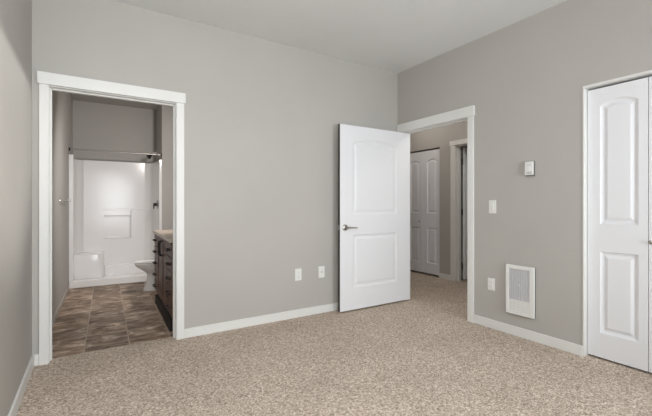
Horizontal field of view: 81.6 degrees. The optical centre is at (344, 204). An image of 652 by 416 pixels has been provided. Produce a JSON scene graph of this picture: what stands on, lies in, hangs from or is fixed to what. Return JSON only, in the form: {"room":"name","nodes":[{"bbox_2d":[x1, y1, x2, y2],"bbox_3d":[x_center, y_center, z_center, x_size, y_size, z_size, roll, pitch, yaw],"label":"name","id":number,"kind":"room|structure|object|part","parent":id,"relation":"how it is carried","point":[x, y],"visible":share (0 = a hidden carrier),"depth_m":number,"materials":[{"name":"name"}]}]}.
{"room":"empty bedroom","nodes":[
{"label":"empty bedroom","id":0,"kind":"room"},
{"bbox_2d":[0,0,31,415],"bbox_3d":[-1.066,-0.227,0.829,0.120,2.784,4.703,0,0,-34],"label":"wall","id":1,"kind":"structure","parent":0,"point":[15,15],"depth_m":2.11,"materials":[{"name":"beige paint"}]},
{"bbox_2d":[7,355,33,415],"bbox_3d":[-1.011,1.124,0.866,0.014,0.082,4.463,0,0,-34],"label":"baseboard","id":2,"kind":"structure","parent":1,"relation":"attached to","point":[14,408],"depth_m":2.26,"materials":[{"name":"white paint"}]},
{"bbox_2d":[52,91,72,318],"bbox_3d":[-3.340,-0.227,4.361,0.101,2.784,3.640,0,0,-32],"label":"wall","id":3,"kind":"structure","parent":0,"point":[62,102],"depth_m":4.28,"materials":[{"name":"beige paint"}]},
{"bbox_2d":[52,285,68,327],"bbox_3d":[-3.063,1.135,4.027,0.010,0.060,2.740,0,0,-32],"label":"baseboard","id":4,"kind":"structure","parent":3,"relation":"attached to","point":[67,289],"depth_m":4.09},
{"bbox_2d":[69,147,161,156],"bbox_3d":[-3.330,-0.767,5.527,1.165,0.060,0.061,0,0,-32],"label":"shower curtain rod","id":5,"kind":"object","parent":3,"relation":"attached to","point":[69,147],"visible":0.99,"depth_m":5.50,"materials":[{"name":"silver metal"}]},
{"bbox_3d":[-3.329,-0.767,5.528,1.159,0.020,0.020,0,0,-32],"label":"rod","id":6,"kind":"part","parent":5,"relation":"part of","materials":[{"name":"silver metal"}]},
{"bbox_2d":[73,100,155,162],"bbox_3d":[-3.582,-0.227,6.303,1.570,2.784,0.100,0,0,-32],"label":"wall","id":7,"kind":"structure","parent":0,"point":[96,126],"depth_m":6.13,"materials":[{"name":"beige paint"}]},
{"bbox_2d":[156,105,172,229],"bbox_3d":[-2.902,-0.227,6.225,0.305,2.784,0.760,0,0,-32],"label":"wall","id":8,"kind":"structure","parent":0,"point":[164,114],"depth_m":5.87,"materials":[{"name":"beige paint"}]},
{"bbox_2d":[32,0,396,354],"bbox_3d":[-0.788,-0.227,3.771,3.613,2.784,0.120,0,0,-34],"label":"wall","id":9,"kind":"structure","parent":0,"point":[262,117],"depth_m":3.54,"materials":[{"name":"beige paint"}]},
{"bbox_2d":[34,354,38,365],"bbox_3d":[-2.230,1.124,2.726,0.026,0.082,0.014,0,0,-34],"label":"baseboard","id":10,"kind":"structure","parent":9,"relation":"attached to","point":[36,356],"depth_m":2.72,"materials":[{"name":"white paint"}]},
{"bbox_2d":[37,71,185,364],"bbox_3d":[-1.839,0.101,3.053,1.004,2.129,0.146,0,0,-34],"label":"door frame","id":11,"kind":"structure","parent":9,"relation":"attached to","point":[48,82],"depth_m":2.86,"materials":[{"name":"white paint"}]},
{"bbox_3d":[-2.195,0.144,2.747,0.053,2.041,0.018,0,0,-34],"label":"casing","id":12,"kind":"part","parent":11,"relation":"part of","materials":[{"name":"white paint"}]},
{"bbox_3d":[-1.806,-0.920,3.003,1.004,0.088,0.026,0,0,-34],"label":"head casing","id":13,"kind":"part","parent":11,"relation":"part of","materials":[{"name":"white paint"}]},
{"bbox_3d":[-1.425,0.144,3.262,0.061,2.041,0.018,0,0,-34],"label":"casing","id":14,"kind":"part","parent":11,"relation":"part of","materials":[{"name":"white paint"}]},
{"bbox_2d":[184,302,337,337],"bbox_3d":[-0.374,1.124,3.967,2.467,0.082,0.014,0,0,-34],"label":"baseboard","id":15,"kind":"structure","parent":9,"relation":"attached to","point":[246,322],"depth_m":3.64,"materials":[{"name":"white paint"}]},
{"bbox_2d":[295,268,301,280],"bbox_3d":[-0.482,0.725,3.898,0.074,0.122,0.009,0,0,-34],"label":"wall outlet","id":16,"kind":"object","parent":9,"relation":"attached to","point":[298,272],"visible":1,"depth_m":3.89,"materials":[{"name":"white plastic"}]},
{"bbox_2d":[318,266,324,277],"bbox_3d":[-0.250,0.725,4.051,0.074,0.122,0.013,0,0,-34],"label":"cable jack","id":17,"kind":"object","parent":9,"relation":"attached to","point":[321,269],"visible":1,"depth_m":4.05,"materials":[{"name":"white plastic"}]},
{"bbox_2d":[71,0,566,109],"bbox_3d":[0.727,-1.669,4.413,7.086,0.100,8.670,0,0,-34],"label":"ceiling","id":18,"kind":"structure","parent":0,"point":[396,36],"depth_m":3.35,"materials":[{"name":"white paint"}]},
{"bbox_2d":[16,270,651,415],"bbox_3d":[0.782,1.215,4.302,7.119,0.100,8.424,0,0,-34],"label":"floor","id":19,"kind":"structure","parent":0,"point":[419,355],"depth_m":2.68,"materials":[{"name":"beige carpet"}]},
{"bbox_2d":[69,154,161,288],"bbox_3d":[-3.518,0.236,5.823,1.163,1.857,0.776,0,0,-32],"label":"shower surround","id":20,"kind":"object","parent":19,"relation":"on","point":[113,219],"visible":0.89,"depth_m":5.99,"materials":[{"name":"white plastic"}]},
{"bbox_3d":[-3.954,0.189,5.557,0.138,1.753,0.758,0,0,-32],"label":"panel","id":21,"kind":"part","parent":20,"relation":"part of","materials":[{"name":"white plastic"}]},
{"bbox_3d":[-3.914,0.927,5.770,0.382,0.375,0.315,0,0,-32],"label":"seat","id":22,"kind":"part","parent":20,"relation":"part of","materials":[{"name":"white plastic"}]},
{"bbox_3d":[-3.700,0.186,6.106,0.880,1.757,0.103,0,0,-32],"label":"panel","id":23,"kind":"part","parent":20,"relation":"part of","materials":[{"name":"white plastic"}]},
{"bbox_3d":[-3.109,0.189,6.092,0.183,1.753,0.758,0,0,-32],"label":"panel","id":24,"kind":"part","parent":20,"relation":"part of","materials":[{"name":"white plastic"}]},
{"bbox_2d":[134,258,155,290],"bbox_3d":[-2.532,0.802,5.252,0.713,0.725,0.440,0,0,-32],"label":"toilet","id":25,"kind":"object","parent":19,"relation":"on","point":[146,265],"visible":0.25,"depth_m":5.08,"materials":[{"name":"white ceramic"}]},
{"bbox_3d":[-2.608,0.772,5.203,0.532,0.020,0.380,0,0,-32],"label":"lid","id":26,"kind":"part","parent":25,"relation":"part of","materials":[{"name":"white ceramic"}]},
{"bbox_2d":[152,234,172,330],"bbox_3d":[-1.783,0.759,4.223,0.554,0.812,1.500,0,0,-32],"label":"vanity cabinet","id":27,"kind":"object","parent":19,"relation":"on","point":[163,250],"visible":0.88,"depth_m":3.95,"materials":[{"name":"brown wood"}]},
{"bbox_3d":[-2.286,0.432,4.578,0.018,0.126,0.351,0,0,-32],"label":"drawer","id":28,"kind":"part","parent":27,"relation":"part of","materials":[{"name":"brown wood"}]},
{"bbox_3d":[-2.286,0.569,4.578,0.018,0.126,0.351,0,0,-32],"label":"drawer","id":29,"kind":"part","parent":27,"relation":"part of","materials":[{"name":"brown wood"}]},
{"bbox_3d":[-2.286,0.707,4.578,0.018,0.126,0.351,0,0,-32],"label":"drawer","id":30,"kind":"part","parent":27,"relation":"part of","materials":[{"name":"brown wood"}]},
{"bbox_3d":[-2.286,0.844,4.578,0.018,0.126,0.351,0,0,-32],"label":"drawer","id":31,"kind":"part","parent":27,"relation":"part of","materials":[{"name":"brown wood"}]},
{"bbox_3d":[-2.286,0.982,4.578,0.018,0.126,0.351,0,0,-32],"label":"drawer","id":32,"kind":"part","parent":27,"relation":"part of","materials":[{"name":"brown wood"}]},
{"bbox_3d":[-2.086,0.706,4.263,0.018,0.688,0.388,0,0,-32],"label":"door","id":33,"kind":"part","parent":27,"relation":"part of","materials":[{"name":"brown wood"}]},
{"bbox_3d":[-1.974,0.475,4.039,0.033,0.164,0.049,0,0,-32],"label":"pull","id":34,"kind":"part","parent":27,"relation":"part of","materials":[{"name":"brown metal"}]},
{"bbox_2d":[153,229,172,242],"bbox_3d":[-1.778,0.335,4.230,0.538,0.228,1.517,0,0,-32],"label":"countertop","id":35,"kind":"structure","parent":27,"relation":"on","point":[167,235],"depth_m":4.12,"materials":[{"name":"beige stone"}]},
{"bbox_3d":[-1.876,0.706,3.932,0.018,0.688,0.388,0,0,-32],"label":"door","id":36,"kind":"part","parent":27,"relation":"part of","materials":[{"name":"brown wood"}]},
{"bbox_3d":[-1.676,0.432,3.616,0.018,0.126,0.351,0,0,-32],"label":"drawer","id":37,"kind":"part","parent":27,"relation":"part of","materials":[{"name":"brown wood"}]},
{"bbox_3d":[-1.676,0.569,3.616,0.018,0.126,0.351,0,0,-32],"label":"drawer","id":38,"kind":"part","parent":27,"relation":"part of","materials":[{"name":"brown wood"}]},
{"bbox_3d":[-1.676,0.707,3.616,0.018,0.126,0.351,0,0,-32],"label":"drawer","id":39,"kind":"part","parent":27,"relation":"part of","materials":[{"name":"brown wood"}]},
{"bbox_3d":[-1.676,0.844,3.616,0.018,0.126,0.351,0,0,-32],"label":"drawer","id":40,"kind":"part","parent":27,"relation":"part of","materials":[{"name":"brown wood"}]},
{"bbox_3d":[-1.676,0.982,3.616,0.018,0.126,0.351,0,0,-32],"label":"drawer","id":41,"kind":"part","parent":27,"relation":"part of","materials":[{"name":"brown wood"}]},
{"bbox_2d":[410,121,466,274],"bbox_3d":[1.529,-0.227,6.044,0.120,2.784,4.650,0,0,-34],"label":"wall","id":42,"kind":"structure","parent":0,"point":[440,138],"depth_m":5.91,"materials":[{"name":"beige paint"}]},
{"bbox_2d":[410,149,439,274],"bbox_3d":[1.306,0.124,6.319,0.064,2.022,0.774,0,0,-34],"label":"door","id":43,"kind":"structure","parent":42,"relation":"in","point":[425,165],"depth_m":6.27,"materials":[{"name":"white paint"}]},
{"bbox_2d":[439,273,449,279],"bbox_3d":[1.559,1.124,5.879,0.014,0.082,0.228,0,0,-34],"label":"baseboard","id":44,"kind":"structure","parent":42,"relation":"attached to","point":[441,275],"depth_m":5.88,"materials":[{"name":"white paint"}]},
{"bbox_2d":[450,139,466,280],"bbox_3d":[1.953,0.100,5.386,0.146,2.131,1.047,0,0,-34],"label":"door frame","id":45,"kind":"structure","parent":42,"relation":"attached to","point":[455,146],"depth_m":5.73,"materials":[{"name":"white paint"}]},
{"bbox_3d":[1.645,0.135,5.747,0.018,2.061,0.085,0,0,-34],"label":"casing","id":46,"kind":"part","parent":45,"relation":"part of","materials":[{"name":"white paint"}]},
{"bbox_3d":[1.903,-0.931,5.353,0.026,0.070,1.047,0,0,-34],"label":"head casing","id":47,"kind":"part","parent":45,"relation":"part of","materials":[{"name":"white paint"}]},
{"bbox_2d":[462,147,466,278],"bbox_3d":[2.139,0.135,5.988,0.824,2.020,0.038,0,0,-34],"label":"door","id":48,"kind":"structure","parent":42,"relation":"in","point":[464,159],"depth_m":5.77,"materials":[{"name":"white paint"}]},
{"bbox_2d":[461,146,466,278],"bbox_3d":[3.001,-0.227,5.578,1.810,2.784,2.040,0,0,-34],"label":"wall","id":49,"kind":"structure","parent":0,"point":[462,146],"depth_m":5.91,"materials":[{"name":"beige paint"}]},
{"bbox_2d":[397,0,651,345],"bbox_3d":[1.971,-0.227,2.787,0.120,2.784,4.583,0,0,-34],"label":"wall","id":50,"kind":"structure","parent":0,"point":[525,79],"depth_m":3.19,"materials":[{"name":"beige paint"}]},
{"bbox_2d":[338,124,408,311],"bbox_3d":[0.358,0.143,4.314,1.018,2.010,0.160,0,0,-34],"label":"door","id":51,"kind":"structure","parent":50,"relation":"in","point":[373,164],"depth_m":4.26,"materials":[{"name":"white paint"}]},
{"bbox_3d":[0.031,0.247,4.096,0.162,0.066,0.160,0,0,-34],"label":"handle","id":52,"kind":"part","parent":51,"relation":"part of","materials":[{"name":"silver metal"}]},
{"bbox_2d":[397,105,474,322],"bbox_3d":[1.008,0.095,4.204,0.146,2.141,1.122,0,0,-34],"label":"door frame","id":53,"kind":"structure","parent":50,"relation":"attached to","point":[464,114],"depth_m":3.75,"materials":[{"name":"white paint"}]},
{"bbox_3d":[0.958,-0.926,4.171,0.026,0.100,1.122,0,0,-34],"label":"head casing","id":54,"kind":"part","parent":53,"relation":"part of","materials":[{"name":"white paint"}]},
{"bbox_3d":[1.248,0.144,3.743,0.018,2.041,0.068,0,0,-34],"label":"casing","id":55,"kind":"part","parent":53,"relation":"part of","materials":[{"name":"white paint"}]},
{"bbox_2d":[488,278,494,290],"bbox_3d":[1.379,0.752,3.556,0.009,0.116,0.075,0,0,-34],"label":"wall outlet","id":56,"kind":"object","parent":50,"relation":"attached to","point":[491,281],"visible":1,"depth_m":3.55,"materials":[{"name":"white plastic"}]},
{"bbox_2d":[489,200,495,213],"bbox_3d":[1.385,0.022,3.546,0.010,0.124,0.076,0,0,-34],"label":"light switch","id":57,"kind":"object","parent":50,"relation":"attached to","point":[492,203],"visible":1,"depth_m":3.54,"materials":[{"name":"white plastic"}]},
{"bbox_2d":[506,264,535,318],"bbox_3d":[1.533,0.753,3.301,0.036,0.436,0.265,0,0,-34],"label":"wall heater","id":58,"kind":"object","parent":50,"relation":"attached to","point":[520,280],"visible":1,"depth_m":3.28,"materials":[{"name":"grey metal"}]},
{"bbox_2d":[509,268,528,302],"bbox_3d":[1.527,0.707,3.303,0.008,0.275,0.192,0,0,-34],"label":"grille","id":59,"kind":"object","parent":58,"relation":"attached to","point":[518,277],"depth_m":3.30,"materials":[{"name":"white metal"}]},
{"bbox_2d":[473,314,582,355],"bbox_3d":[1.545,1.124,3.303,0.014,0.082,0.994,0,0,-34],"label":"baseboard","id":60,"kind":"structure","parent":50,"relation":"attached to","point":[570,347],"depth_m":3.22,"materials":[{"name":"white paint"}]},
{"bbox_2d":[525,161,534,175],"bbox_3d":[1.578,-0.308,3.229,0.041,0.124,0.080,0,0,-34],"label":"thermostat","id":61,"kind":"object","parent":50,"relation":"attached to","point":[530,165],"visible":1,"depth_m":3.21,"materials":[{"name":"grey plastic"}]},
{"bbox_2d":[583,70,651,356],"bbox_3d":[2.098,0.130,2.591,0.126,2.071,0.806,0,0,-34],"label":"door frame","id":62,"kind":"structure","parent":50,"relation":"attached to","point":[644,74],"depth_m":2.88,"materials":[{"name":"white paint"}]},
{"bbox_2d":[588,76,651,372],"bbox_3d":[2.085,0.137,2.589,0.064,2.024,0.764,0,0,-34],"label":"door","id":63,"kind":"structure","parent":50,"relation":"in","point":[619,115],"depth_m":2.72,"materials":[{"name":"white paint"}]}
]}

